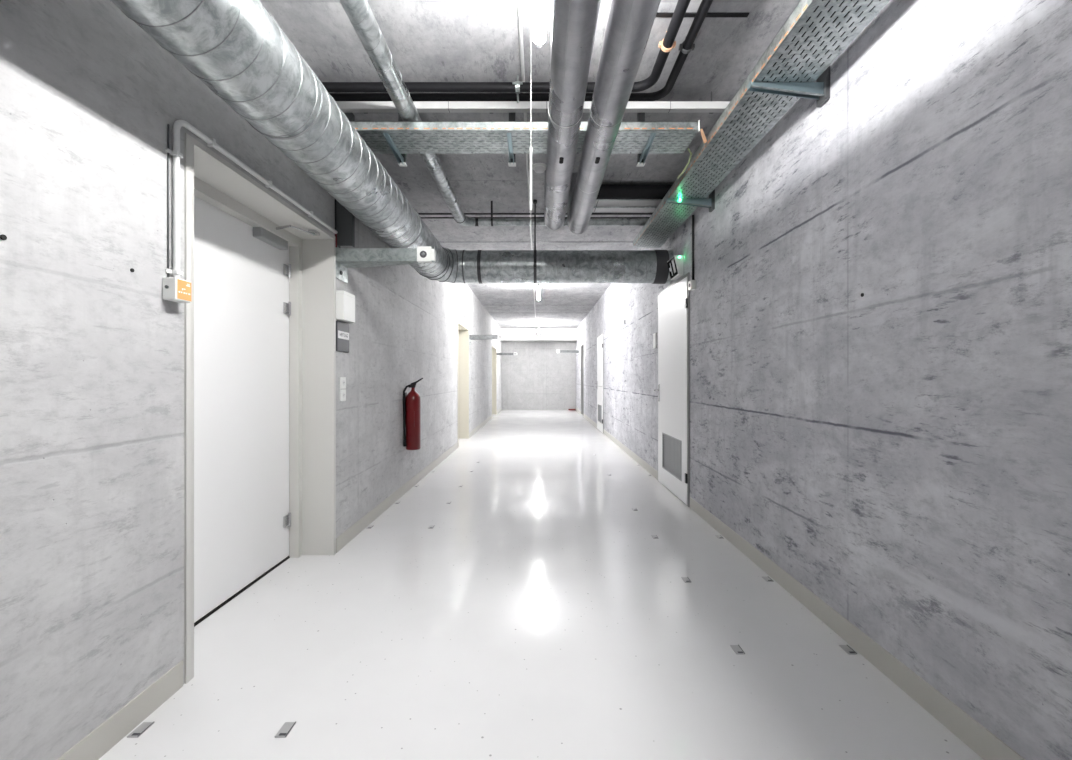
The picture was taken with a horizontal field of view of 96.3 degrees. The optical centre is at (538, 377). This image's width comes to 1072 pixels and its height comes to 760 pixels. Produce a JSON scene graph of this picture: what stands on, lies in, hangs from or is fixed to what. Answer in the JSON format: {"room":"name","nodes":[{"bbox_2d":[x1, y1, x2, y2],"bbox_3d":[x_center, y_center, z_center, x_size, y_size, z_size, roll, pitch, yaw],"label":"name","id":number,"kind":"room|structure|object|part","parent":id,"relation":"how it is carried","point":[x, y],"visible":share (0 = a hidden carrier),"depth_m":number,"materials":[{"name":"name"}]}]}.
{"room":"underground passage","nodes":[
{"label":"underground passage","id":0,"kind":"room"},
{"bbox_2d":[0,0,501,759],"bbox_3d":[-1.595,-0.310,7.050,0.410,3.020,22.100,0,0,0],"label":"wall","id":1,"kind":"structure","parent":0,"point":[92,349],"depth_m":1.54,"materials":[{"name":"concrete"}]},
{"bbox_2d":[0,234,6,239],"bbox_3d":[-1.388,-0.365,1.245,0.004,0.014,0.014,0,0,0],"label":"plug","id":2,"kind":"object","parent":1,"relation":"attached to","point":[3,237],"visible":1,"depth_m":1.24,"materials":[{"name":"black plastic"}]},
{"bbox_2d":[167,124,169,276],"bbox_3d":[-1.386,-0.655,1.798,0.006,0.590,0.006,0,0,23],"label":"cable","id":3,"kind":"object","parent":1,"relation":"attached to","point":[168,125],"visible":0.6,"depth_m":1.80,"materials":[{"name":"grey plastic"}]},
{"bbox_2d":[162,277,190,302],"bbox_3d":[-1.363,-0.331,1.809,0.053,0.082,0.086,0,0,0],"label":"junction box","id":4,"kind":"object","parent":1,"relation":"attached to","point":[174,289],"visible":1,"depth_m":1.77,"materials":[{"name":"white plastic"}]},
{"bbox_2d":[165,120,337,277],"bbox_3d":[-1.376,-0.688,2.523,0.028,0.636,1.477,0,0,0],"label":"conduit","id":5,"kind":"object","parent":1,"relation":"attached to","point":[211,142],"visible":0.97,"depth_m":1.83,"materials":[{"name":"white plastic"}]},
{"bbox_2d":[184,133,335,683],"bbox_3d":[-1.589,0.119,2.578,0.413,2.162,1.388,0,0,0],"label":"door","id":6,"kind":"structure","parent":1,"relation":"in","point":[260,315],"depth_m":2.72,"materials":[{"name":"grey paint"}]},
{"bbox_3d":[-1.633,0.125,2.587,0.065,2.150,1.346,0,0,0],"label":"frame","id":7,"kind":"part","parent":6,"relation":"part of","materials":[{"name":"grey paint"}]},
{"bbox_3d":[-1.520,-0.912,3.015,0.186,0.049,0.249,0,0,26],"label":"closer arm","id":8,"kind":"part","parent":6,"relation":"part of","materials":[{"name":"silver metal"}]},
{"bbox_2d":[56,407,501,759],"bbox_3d":[-1.387,1.150,7.050,0.006,0.100,22.100,0,0,0],"label":"baseboard","id":9,"kind":"structure","parent":1,"relation":"attached to","point":[93,746],"depth_m":1.71,"materials":[{"name":"grey paint"}]},
{"bbox_2d":[335,199,335,229],"bbox_3d":[-1.384,-1.310,3.272,0.010,0.780,0.010,0,0,23],"label":"cable","id":10,"kind":"object","parent":1,"relation":"attached to","point":[335,199],"visible":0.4,"depth_m":3.27,"materials":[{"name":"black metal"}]},
{"bbox_2d":[336,321,348,352],"bbox_3d":[-1.383,-0.288,3.393,0.014,0.207,0.215,0,0,0],"label":"wall sign","id":11,"kind":"object","parent":1,"relation":"attached to","point":[342,329],"visible":1,"depth_m":3.38,"materials":[{"name":"grey plastic"}]},
{"bbox_2d":[340,377,345,388],"bbox_3d":[-1.383,0.035,3.396,0.013,0.082,0.082,0,0,0],"label":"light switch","id":12,"kind":"object","parent":1,"relation":"attached to","point":[342,379],"visible":1,"depth_m":3.38,"materials":[{"name":"white plastic"}]},
{"bbox_2d":[340,389,345,400],"bbox_3d":[-1.383,0.122,3.396,0.013,0.082,0.082,0,0,0],"label":"wall socket","id":13,"kind":"object","parent":1,"relation":"attached to","point":[343,391],"visible":1,"depth_m":3.39,"materials":[{"name":"white plastic"}]},
{"bbox_2d":[336,290,354,322],"bbox_3d":[-1.360,-0.500,3.388,0.060,0.200,0.209,0,0,0],"label":"control box","id":14,"kind":"object","parent":1,"relation":"attached to","point":[345,301],"visible":1,"depth_m":3.31,"materials":[{"name":"white plastic"}]},
{"bbox_2d":[336,113,354,247],"bbox_3d":[-1.312,-1.361,3.453,0.141,0.913,0.346,0,0,4],"label":"channel","id":15,"kind":"object","parent":1,"relation":"attached to","point":[345,220],"visible":0.29,"depth_m":3.29,"materials":[{"name":"grey metal"}]},
{"bbox_2d":[336,246,435,282],"bbox_3d":[-1.050,-0.796,3.376,0.680,0.218,0.219,0,0,0],"label":"bracket","id":16,"kind":"object","parent":1,"relation":"attached to","point":[346,258],"visible":1,"depth_m":3.27,"materials":[{"name":"grey metal"}]},
{"bbox_3d":[-1.387,-0.796,3.377,0.005,0.218,0.215,0,0,0],"label":"wall plate","id":17,"kind":"part","parent":16,"relation":"part of","materials":[{"name":"silver metal"}]},
{"bbox_3d":[-1.048,-0.841,3.375,0.676,0.088,0.200,0,0,0],"label":"arm","id":18,"kind":"part","parent":16,"relation":"part of"},
{"bbox_2d":[403,378,422,449],"bbox_3d":[-1.294,0.366,4.969,0.200,0.741,0.151,0,0,0],"label":"fire extinguisher","id":19,"kind":"object","parent":1,"relation":"attached to","point":[411,401],"visible":1,"depth_m":4.91,"materials":[{"name":"red metal"}]},
{"bbox_3d":[-1.268,0.050,4.970,0.149,0.109,0.029,0,0,0],"label":"handle","id":20,"kind":"part","parent":19,"relation":"part of","materials":[{"name":"black metal"}]},
{"bbox_2d":[458,322,468,438],"bbox_3d":[-1.589,0.114,8.891,0.413,2.172,1.282,0,0,0],"label":"door","id":21,"kind":"structure","parent":1,"relation":"in","point":[463,332],"depth_m":9.51,"materials":[{"name":"beige"}]},
{"bbox_2d":[464,284,465,325],"bbox_3d":[-1.377,-1.397,8.960,0.026,0.843,0.028,0,0,0],"label":"conduit","id":22,"kind":"object","parent":1,"relation":"attached to","point":[464,284],"visible":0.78,"depth_m":8.95,"materials":[{"name":"white plastic"}]},
{"bbox_2d":[469,334,503,344],"bbox_3d":[-1.042,-0.777,9.720,0.696,0.215,0.219,0,0,0],"label":"bracket","id":23,"kind":"object","parent":1,"relation":"attached to","point":[499,336],"visible":1,"depth_m":9.62,"materials":[{"name":"grey metal"}]},
{"bbox_3d":[-1.040,-0.823,9.720,0.692,0.085,0.200,0,0,0],"label":"arm","id":24,"kind":"part","parent":23,"relation":"part of"},
{"bbox_2d":[492,346,496,413],"bbox_3d":[-1.589,0.114,15.066,0.413,2.172,1.492,0,0,0],"label":"door","id":25,"kind":"structure","parent":1,"relation":"in","point":[494,350],"depth_m":15.79,"materials":[{"name":"beige"}]},
{"bbox_2d":[497,352,516,354],"bbox_3d":[-1.045,-0.750,15.950,0.690,0.200,0.219,0,0,0],"label":"bracket","id":26,"kind":"object","parent":1,"relation":"attached to","point":[514,353],"visible":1,"depth_m":15.85,"materials":[{"name":"grey metal"}]},
{"bbox_3d":[-1.043,-0.795,15.950,0.686,0.070,0.200,0,0,0],"label":"arm","id":27,"kind":"part","parent":26,"relation":"part of"},
{"bbox_2d":[261,0,799,327],"bbox_3d":[0.000,-1.945,7.050,3.800,0.250,22.700,0,0,0],"label":"ceiling","id":28,"kind":"structure","parent":0,"point":[427,40],"depth_m":2.90,"materials":[{"name":"concrete"}]},
{"bbox_2d":[383,113,406,166],"bbox_3d":[-0.930,-1.634,3.113,0.052,0.372,0.386,0,0,0],"label":"bracket","id":29,"kind":"object","parent":28,"relation":"attached to","point":[401,158],"visible":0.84,"depth_m":3.16,"materials":[{"name":"grey metal"}]},
{"bbox_3d":[-0.930,-1.470,3.089,0.028,0.044,0.338,0,0,0],"label":"arm","id":30,"kind":"part","parent":29,"relation":"part of","materials":[{"name":"grey metal"}]},
{"bbox_3d":[-0.930,-1.641,3.280,0.044,0.357,0.040,0,0,0],"label":"post","id":31,"kind":"part","parent":29,"relation":"part of","materials":[{"name":"grey metal"}]},
{"bbox_2d":[339,0,647,226],"bbox_3d":[0.276,-1.689,0.520,2.249,0.262,9.001,0,0,0],"label":"pipe","id":32,"kind":"object","parent":28,"relation":"attached to","point":[359,13],"visible":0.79,"depth_m":2.70,"materials":[{"name":"silver metal"}]},
{"bbox_2d":[322,0,690,102],"bbox_3d":[-0.334,-1.754,-0.514,2.106,0.133,6.932,0,0,0],"label":"pipe","id":33,"kind":"object","parent":28,"relation":"attached to","point":[666,45],"visible":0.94,"depth_m":2.87,"materials":[{"name":"dark grey steel"},{"name":"pale copper"}]},
{"bbox_2d":[507,113,515,166],"bbox_3d":[-0.180,-1.634,3.113,0.052,0.372,0.386,0,0,0],"label":"bracket","id":34,"kind":"object","parent":28,"relation":"attached to","point":[512,116],"visible":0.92,"depth_m":3.24,"materials":[{"name":"grey metal"}]},
{"bbox_3d":[-0.180,-1.470,3.089,0.028,0.044,0.338,0,0,0],"label":"arm","id":35,"kind":"part","parent":34,"relation":"part of","materials":[{"name":"grey metal"}]},
{"bbox_2d":[329,0,712,100],"bbox_3d":[-0.279,-1.778,-0.468,2.217,0.085,7.024,0,0,0],"label":"pipe","id":36,"kind":"object","parent":28,"relation":"attached to","point":[685,48],"visible":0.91,"depth_m":3.00,"materials":[{"name":"black"}]},
{"bbox_2d":[517,0,535,322],"bbox_3d":[-0.092,-1.809,5.810,0.020,0.020,19.580,0,0,0],"label":"conduit","id":37,"kind":"object","parent":28,"relation":"attached to","point":[519,3],"visible":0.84,"depth_m":2.79,"materials":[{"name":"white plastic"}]},
{"bbox_2d":[527,3,532,236],"bbox_3d":[-0.037,-1.255,2.350,0.036,1.131,0.036,0,0,0],"label":"pull cord","id":38,"kind":"object","parent":28,"relation":"hanging from","point":[529,6],"visible":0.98,"depth_m":2.35,"materials":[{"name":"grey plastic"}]},
{"bbox_3d":[-0.037,-1.470,2.350,0.036,0.701,0.036,0,0,0],"label":"cord","id":39,"kind":"part","parent":38,"relation":"part of","materials":[{"name":"white fabric"}]},
{"bbox_2d":[335,91,729,113],"bbox_3d":[0.007,-1.746,3.020,2.789,0.147,0.080,0,0,0],"label":"support rail","id":40,"kind":"object","parent":28,"relation":"hanging from","point":[365,107],"visible":0.59,"depth_m":2.98,"materials":[{"name":"grey metal"}]},
{"bbox_3d":[0.007,-1.697,3.006,2.789,0.046,0.048,0,0,0],"label":"rail","id":41,"kind":"part","parent":40,"relation":"part of","materials":[{"name":"grey metal"}]},
{"bbox_2d":[533,200,536,283],"bbox_3d":[-0.035,-1.413,5.084,0.044,0.815,0.382,0,0,0],"label":"hanger","id":42,"kind":"object","parent":28,"relation":"hanging from","point":[534,201],"visible":0.9,"depth_m":4.91,"materials":[{"name":"black metal"}]},
{"bbox_2d":[110,0,673,283],"bbox_3d":[0.069,-1.180,0.648,2.653,0.354,9.257,0,0,0],"label":"spiral duct","id":43,"kind":"object","parent":42,"relation":"hanging from","point":[237,49],"visible":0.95,"depth_m":2.09,"materials":[{"name":"silver metal"}]},
{"bbox_2d":[418,213,652,214],"bbox_3d":[0.007,-1.785,5.220,2.791,0.020,0.020,0,0,0],"label":"pipe","id":44,"kind":"object","parent":28,"relation":"attached to","point":[418,213],"visible":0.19,"depth_m":5.21,"materials":[{"name":"black metal"}]},
{"bbox_2d":[421,217,649,218],"bbox_3d":[0.007,-1.775,5.320,2.791,0.016,0.016,0,0,0],"label":"pipe","id":45,"kind":"object","parent":28,"relation":"attached to","point":[421,217],"visible":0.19,"depth_m":5.31,"materials":[{"name":"black metal"}]},
{"bbox_2d":[537,283,540,299],"bbox_3d":[0.004,-1.674,8.740,0.063,0.292,1.520,0,0,0],"label":"lamp","id":46,"kind":"object","parent":28,"relation":"hanging from","point":[538,284],"visible":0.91,"depth_m":8.50,"materials":[{"name":"white plastic"}]},
{"bbox_2d":[532,0,546,47],"bbox_3d":[0.004,-1.674,1.635,0.063,0.292,1.230,0,0,0],"label":"lamp","id":47,"kind":"object","parent":28,"relation":"hanging from","point":[539,7],"visible":1,"depth_m":2.07,"materials":[{"name":"white plastic"}]},
{"bbox_2d":[532,163,546,172],"bbox_3d":[0.010,-1.794,4.120,0.124,0.052,0.124,0,0,0],"label":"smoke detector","id":48,"kind":"object","parent":28,"relation":"attached to","point":[537,167],"visible":0.96,"depth_m":4.08,"materials":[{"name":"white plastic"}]},
{"bbox_2d":[544,0,600,229],"bbox_3d":[0.137,-1.540,0.153,0.175,0.556,8.266,0,0,0],"label":"pipe","id":49,"kind":"object","parent":28,"relation":"attached to","point":[574,22],"visible":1,"depth_m":2.14,"materials":[{"name":"grey metal"}]},
{"bbox_2d":[567,0,660,234],"bbox_3d":[0.347,-1.540,0.218,0.175,0.556,8.396,0,0,0],"label":"pipe","id":50,"kind":"object","parent":28,"relation":"attached to","point":[629,24],"visible":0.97,"depth_m":2.17,"materials":[{"name":"grey metal"}]},
{"bbox_2d":[592,199,661,211],"bbox_3d":[0.921,-1.772,4.830,0.962,0.094,0.380,0,0,0],"label":"duct","id":51,"kind":"object","parent":28,"relation":"attached to","point":[601,205],"visible":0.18,"depth_m":4.83,"materials":[{"name":"grey metal"}]},
{"bbox_2d":[597,184,672,198],"bbox_3d":[0.936,-1.745,4.500,0.932,0.140,0.140,0,0,0],"label":"insulated pipe","id":52,"kind":"object","parent":28,"relation":"attached to","point":[607,191],"visible":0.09,"depth_m":4.45,"materials":[{"name":"black"}]},
{"bbox_2d":[636,113,655,166],"bbox_3d":[0.700,-1.634,3.113,0.052,0.372,0.386,0,0,0],"label":"bracket","id":53,"kind":"object","parent":28,"relation":"attached to","point":[641,158],"visible":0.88,"depth_m":3.22,"materials":[{"name":"grey metal"}]},
{"bbox_2d":[350,120,699,153],"bbox_3d":[-0.134,-1.522,3.046,2.212,0.069,0.307,0,0,0],"label":"cable tray","id":54,"kind":"object","parent":53,"relation":"on","point":[410,137],"visible":0.76,"depth_m":2.97,"materials":[{"name":"grey metal"}]},
{"bbox_3d":[-0.138,-1.522,2.906,2.205,0.055,0.012,0,0,0],"label":"rail","id":55,"kind":"part","parent":54,"relation":"part of","materials":[{"name":"silver metal"}]},
{"bbox_2d":[700,129,706,143],"bbox_3d":[1.008,-1.480,2.933,0.019,0.054,0.101,0,0,33],"label":"strap","id":56,"kind":"object","parent":54,"relation":"attached to","point":[701,130],"visible":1,"depth_m":2.94,"materials":[{"name":"orange metal"}]},
{"bbox_3d":[0.700,-1.641,3.280,0.044,0.357,0.040,0,0,0],"label":"post","id":57,"kind":"part","parent":53,"relation":"part of","materials":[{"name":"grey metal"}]},
{"bbox_3d":[0.700,-1.470,3.089,0.028,0.044,0.338,0,0,0],"label":"arm","id":58,"kind":"part","parent":53,"relation":"part of","materials":[{"name":"grey metal"}]},
{"bbox_2d":[656,12,748,16],"bbox_3d":[0.819,-1.817,2.402,0.463,0.006,0.025,0,0,0],"label":"rail","id":59,"kind":"object","parent":28,"relation":"attached to","point":[659,14],"visible":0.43,"depth_m":2.40,"materials":[{"name":"black metal"}]},
{"bbox_2d":[502,341,575,409],"bbox_3d":[0.000,-0.310,18.250,3.600,3.020,0.300,0,0,0],"label":"wall","id":60,"kind":"structure","parent":0,"point":[538,377],"depth_m":18.10,"materials":[{"name":"concrete"}]},
{"bbox_2d":[500,328,576,340],"bbox_3d":[0.007,-1.600,17.800,2.795,0.440,0.600,0,0,0],"label":"trim","id":61,"kind":"structure","parent":60,"relation":"attached to","point":[510,334],"depth_m":17.50,"materials":[{"name":"white"}]},
{"bbox_2d":[99,410,982,759],"bbox_3d":[0.000,1.300,7.050,3.800,0.200,22.700,0,0,0],"label":"floor","id":62,"kind":"structure","parent":0,"point":[540,615],"depth_m":2.19,"materials":[{"name":"white paint"}]},
{"bbox_2d":[127,722,153,737],"bbox_3d":[-1.355,1.198,1.636,0.038,0.005,0.068,0,0,0],"label":"anchor","id":63,"kind":"object","parent":62,"relation":"on","point":[144,726],"visible":1,"depth_m":1.63,"materials":[{"name":"silver metal"}]},
{"bbox_2d":[275,721,295,737],"bbox_3d":[-0.862,1.198,1.636,0.038,0.005,0.068,0,0,0],"label":"anchor","id":64,"kind":"object","parent":62,"relation":"on","point":[287,727],"visible":1,"depth_m":1.63,"materials":[{"name":"silver metal"}]},
{"bbox_2d":[681,577,690,582],"bbox_3d":[0.878,1.198,2.850,0.038,0.005,0.068,0,0,0],"label":"anchor","id":65,"kind":"object","parent":62,"relation":"on","point":[685,579],"visible":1,"depth_m":2.85,"materials":[{"name":"silver metal"}]},
{"bbox_2d":[730,645,744,653],"bbox_3d":[0.878,1.198,2.118,0.038,0.005,0.068,0,0,0],"label":"anchor","id":66,"kind":"object","parent":62,"relation":"on","point":[737,649],"visible":1,"depth_m":2.12,"materials":[{"name":"silver metal"}]},
{"bbox_2d":[762,577,773,581],"bbox_3d":[1.365,1.198,2.860,0.038,0.005,0.068,0,0,0],"label":"anchor","id":67,"kind":"object","parent":62,"relation":"on","point":[768,579],"visible":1,"depth_m":2.85,"materials":[{"name":"silver metal"}]},
{"bbox_2d":[839,645,856,653],"bbox_3d":[1.365,1.198,2.118,0.038,0.005,0.068,0,0,0],"label":"anchor","id":68,"kind":"object","parent":62,"relation":"on","point":[846,648],"visible":1,"depth_m":2.12,"materials":[{"name":"silver metal"}]},
{"bbox_2d":[576,0,1071,759],"bbox_3d":[1.603,-0.310,7.050,0.395,3.020,22.100,0,0,0],"label":"wall","id":69,"kind":"structure","parent":0,"point":[901,450],"depth_m":1.84,"materials":[{"name":"concrete"}]},
{"bbox_2d":[556,350,578,355],"bbox_3d":[1.012,-0.873,16.701,0.785,0.215,0.219,0,0,0],"label":"bracket","id":70,"kind":"object","parent":69,"relation":"attached to","point":[557,351],"visible":1,"depth_m":16.60,"materials":[{"name":"grey metal"}]},
{"bbox_3d":[1.010,-0.917,16.700,0.781,0.085,0.200,0,0,0],"label":"arm","id":71,"kind":"part","parent":70,"relation":"part of"},
{"bbox_2d":[581,344,583,416],"bbox_3d":[1.603,0.064,15.401,0.413,2.272,0.962,0,0,0],"label":"door","id":72,"kind":"structure","parent":69,"relation":"in","point":[582,345],"depth_m":15.86,"materials":[{"name":"grey"}]},
{"bbox_2d":[597,333,603,433],"bbox_3d":[1.558,0.110,10.875,0.475,2.180,1.050,0,0,0],"label":"door","id":73,"kind":"structure","parent":69,"relation":"in","point":[600,339],"depth_m":10.74,"materials":[{"name":"grey metal"}]},
{"bbox_2d":[598,404,601,423],"bbox_3d":[1.395,0.805,10.860,0.023,0.394,0.638,0,0,0],"label":"vent grille","id":74,"kind":"object","parent":73,"relation":"attached to","point":[599,405],"depth_m":10.84,"materials":[{"name":"silver metal"}]},
{"bbox_2d":[653,333,656,348],"bbox_3d":[1.394,-0.445,5.740,0.022,0.180,0.120,0,0,0],"label":"intercom","id":75,"kind":"object","parent":69,"relation":"attached to","point":[654,334],"visible":1,"depth_m":5.72,"materials":[{"name":"white plastic"}]},
{"bbox_2d":[654,273,689,506],"bbox_3d":[1.558,0.110,5.030,0.475,2.180,1.140,0,0,0],"label":"door","id":76,"kind":"structure","parent":69,"relation":"in","point":[673,389],"depth_m":4.90,"materials":[{"name":"white paint"},{"name":"grey metal"}]},
{"bbox_3d":[1.383,0.170,5.512,0.007,0.200,0.040,0,0,0],"label":"handle plate","id":77,"kind":"part","parent":76,"relation":"part of","materials":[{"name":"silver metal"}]},
{"bbox_2d":[662,432,681,480],"bbox_3d":[1.395,0.805,5.008,0.023,0.394,0.714,0,0,0],"label":"vent grille","id":78,"kind":"object","parent":76,"relation":"attached to","point":[671,443],"depth_m":5.00,"materials":[{"name":"silver metal"}]},
{"bbox_2d":[667,255,682,279],"bbox_3d":[1.360,-1.095,4.780,0.091,0.190,0.269,0,0,0],"label":"exit sign","id":79,"kind":"object","parent":69,"relation":"attached to","point":[675,264],"visible":1,"depth_m":4.68,"materials":[{"name":"white plastic"}]},
{"bbox_3d":[1.334,-1.096,4.782,0.040,0.170,0.247,0,0,0],"label":"pictogram pane","id":80,"kind":"part","parent":79,"relation":"part of","materials":[{"name":"black"}]},
{"bbox_2d":[666,189,714,211],"bbox_3d":[1.217,-1.431,3.859,0.374,0.170,0.082,0,0,0],"label":"bracket","id":81,"kind":"object","parent":69,"relation":"attached to","point":[709,203],"visible":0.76,"depth_m":3.84,"materials":[{"name":"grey metal"}]},
{"bbox_3d":[1.208,-1.409,3.860,0.355,0.070,0.044,0,0,0],"label":"arm","id":82,"kind":"part","parent":81,"relation":"part of","materials":[{"name":"grey metal"}]},
{"bbox_3d":[1.393,-1.431,3.860,0.021,0.170,0.080,0,0,0],"label":"wall plate","id":83,"kind":"part","parent":81,"relation":"part of","materials":[{"name":"grey metal"}]},
{"bbox_2d":[633,0,889,247],"bbox_3d":[1.192,-1.468,1.900,0.296,0.076,6.800,0,0,0],"label":"cable tray","id":84,"kind":"object","parent":81,"relation":"on","point":[816,32],"visible":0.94,"depth_m":2.49,"materials":[{"name":"grey metal"}]},
{"bbox_2d":[677,148,691,178],"bbox_3d":[1.017,-1.480,3.358,0.042,0.071,0.409,0,0,5],"label":"cable","id":85,"kind":"object","parent":84,"relation":"attached to","point":[690,152],"visible":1,"depth_m":3.28,"materials":[{"name":"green plastic"}]},
{"bbox_3d":[1.051,-1.472,1.900,0.012,0.068,6.800,0,0,0],"label":"rail","id":86,"kind":"part","parent":84,"relation":"part of","materials":[{"name":"silver metal"}]},
{"bbox_2d":[688,280,695,289],"bbox_3d":[1.382,-0.835,4.320,0.046,0.080,0.080,0,0,0],"label":"junction box","id":87,"kind":"object","parent":69,"relation":"attached to","point":[692,283],"visible":1,"depth_m":4.28,"materials":[{"name":"white plastic"}]},
{"bbox_2d":[692,215,693,279],"bbox_3d":[1.391,-1.170,4.320,0.021,0.590,0.021,0,0,0],"label":"conduit","id":88,"kind":"object","parent":69,"relation":"attached to","point":[692,215],"visible":0.87,"depth_m":4.31,"materials":[{"name":"black metal"}]},
{"bbox_2d":[747,66,829,106],"bbox_3d":[1.217,-1.431,2.350,0.374,0.170,0.080,0,0,0],"label":"bracket","id":89,"kind":"object","parent":69,"relation":"attached to","point":[819,90],"visible":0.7,"depth_m":2.33,"materials":[{"name":"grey metal"}]},
{"bbox_3d":[1.208,-1.409,2.350,0.355,0.070,0.044,0,0,0],"label":"arm","id":90,"kind":"part","parent":89,"relation":"part of","materials":[{"name":"grey metal"}]},
{"bbox_3d":[1.393,-1.431,2.350,0.021,0.170,0.080,0,0,0],"label":"wall plate","id":91,"kind":"part","parent":89,"relation":"part of","materials":[{"name":"grey metal"}]},
{"bbox_2d":[576,408,1025,759],"bbox_3d":[1.402,1.150,7.050,0.006,0.100,22.100,0,0,0],"label":"baseboard","id":92,"kind":"structure","parent":69,"relation":"attached to","point":[984,743],"depth_m":1.99,"materials":[{"name":"grey paint"}]}
]}

